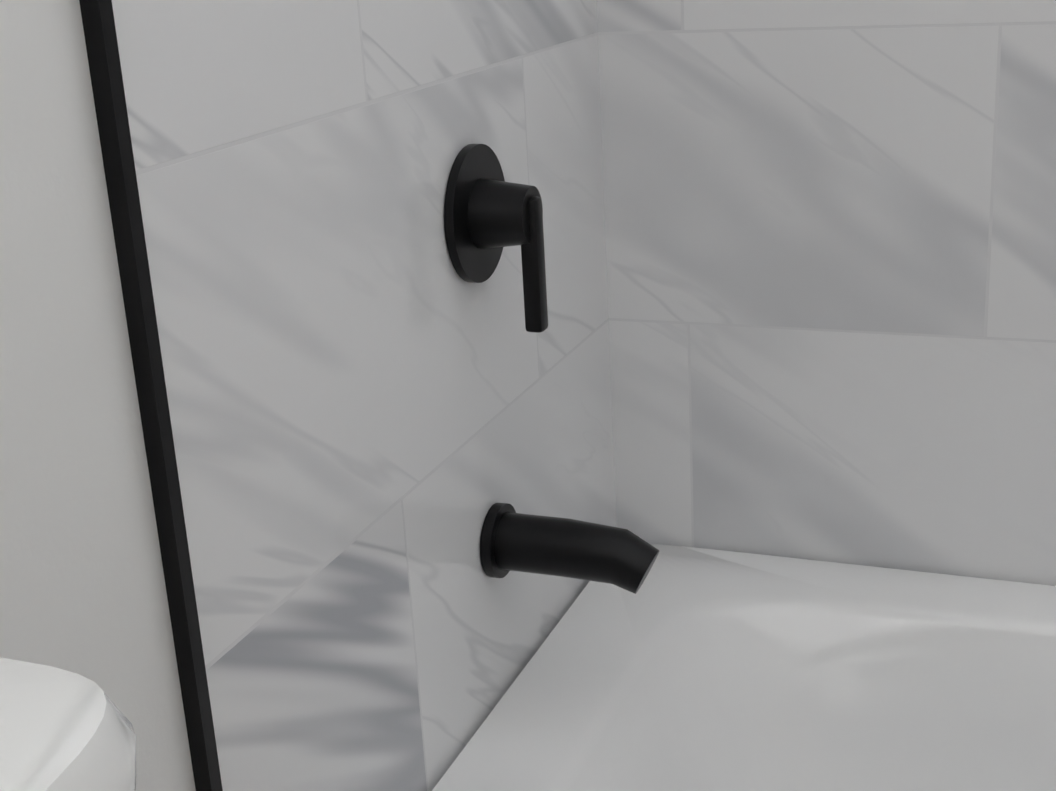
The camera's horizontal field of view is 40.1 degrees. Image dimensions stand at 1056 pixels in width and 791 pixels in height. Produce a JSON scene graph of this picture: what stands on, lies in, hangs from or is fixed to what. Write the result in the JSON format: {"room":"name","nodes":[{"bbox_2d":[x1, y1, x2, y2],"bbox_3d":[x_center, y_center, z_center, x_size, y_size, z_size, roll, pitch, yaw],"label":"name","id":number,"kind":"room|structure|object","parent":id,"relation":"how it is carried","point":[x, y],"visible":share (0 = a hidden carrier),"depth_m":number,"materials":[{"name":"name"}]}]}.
{"room":"bathroom","nodes":[
{"label":"bathroom","id":0,"kind":"room"},
{"bbox_2d":[0,0,195,790],"bbox_3d":[-0.916,0.144,-0.795,0.120,2.410,3.450,4,20,21],"label":"wall","id":1,"kind":"structure","parent":0,"point":[83,592],"depth_m":0.76,"materials":[{"name":"white paint"}]},
{"bbox_2d":[79,0,222,790],"bbox_3d":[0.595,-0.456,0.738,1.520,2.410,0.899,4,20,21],"label":"trim","id":2,"kind":"structure","parent":1,"relation":"attached to","point":[100,35],"depth_m":0.82,"materials":[{"name":"black metal"}]},
{"bbox_2d":[112,0,616,790],"bbox_3d":[-0.148,-0.525,1.069,0.130,2.410,0.800,4,20,21],"label":"wall tile","id":3,"kind":"structure","parent":1,"relation":"attached to","point":[378,406],"depth_m":1.06,"materials":[{"name":"tile"}]},
{"bbox_2d":[444,144,547,332],"bbox_3d":[-0.017,-0.131,1.214,0.061,0.158,0.116,4,20,21],"label":"shower valve","id":4,"kind":"object","parent":3,"relation":"attached to","point":[490,213],"visible":0.98,"depth_m":1.19,"materials":[{"name":"black metal"}]},
{"bbox_2d":[480,503,658,593],"bbox_3d":[0.041,0.136,1.286,0.154,0.069,0.068,4,20,21],"label":"tub spout","id":5,"kind":"object","parent":3,"relation":"attached to","point":[511,539],"visible":0.96,"depth_m":1.27,"materials":[{"name":"black metal"}]},
{"bbox_2d":[597,0,1055,585],"bbox_3d":[0.777,-0.616,1.182,1.760,2.410,0.120,4,20,21],"label":"wall tile","id":6,"kind":"structure","parent":0,"point":[831,250],"depth_m":1.48,"materials":[{"name":"tile"}]},
{"bbox_3d":[0.058,1.242,-0.345,1.760,0.060,4.490,4,20,21],"label":"floor","id":7,"kind":"structure","parent":0,"visible":0},
{"bbox_2d":[0,657,135,790],"bbox_3d":[0.015,0.555,0.348,0.835,0.806,0.444,4,20,21],"label":"toilet","id":8,"kind":"object","parent":7,"relation":"on","point":[62,730],"visible":1,"depth_m":0.46,"materials":[{"name":"white ceramic"}]},
{"bbox_2d":[432,544,1055,790],"bbox_3d":[0.661,0.509,1.091,1.494,0.350,0.827,4,20,21],"label":"bathtub","id":9,"kind":"object","parent":7,"relation":"on","point":[683,668],"visible":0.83,"depth_m":1.47,"materials":[{"name":"white ceramic"}]}
]}

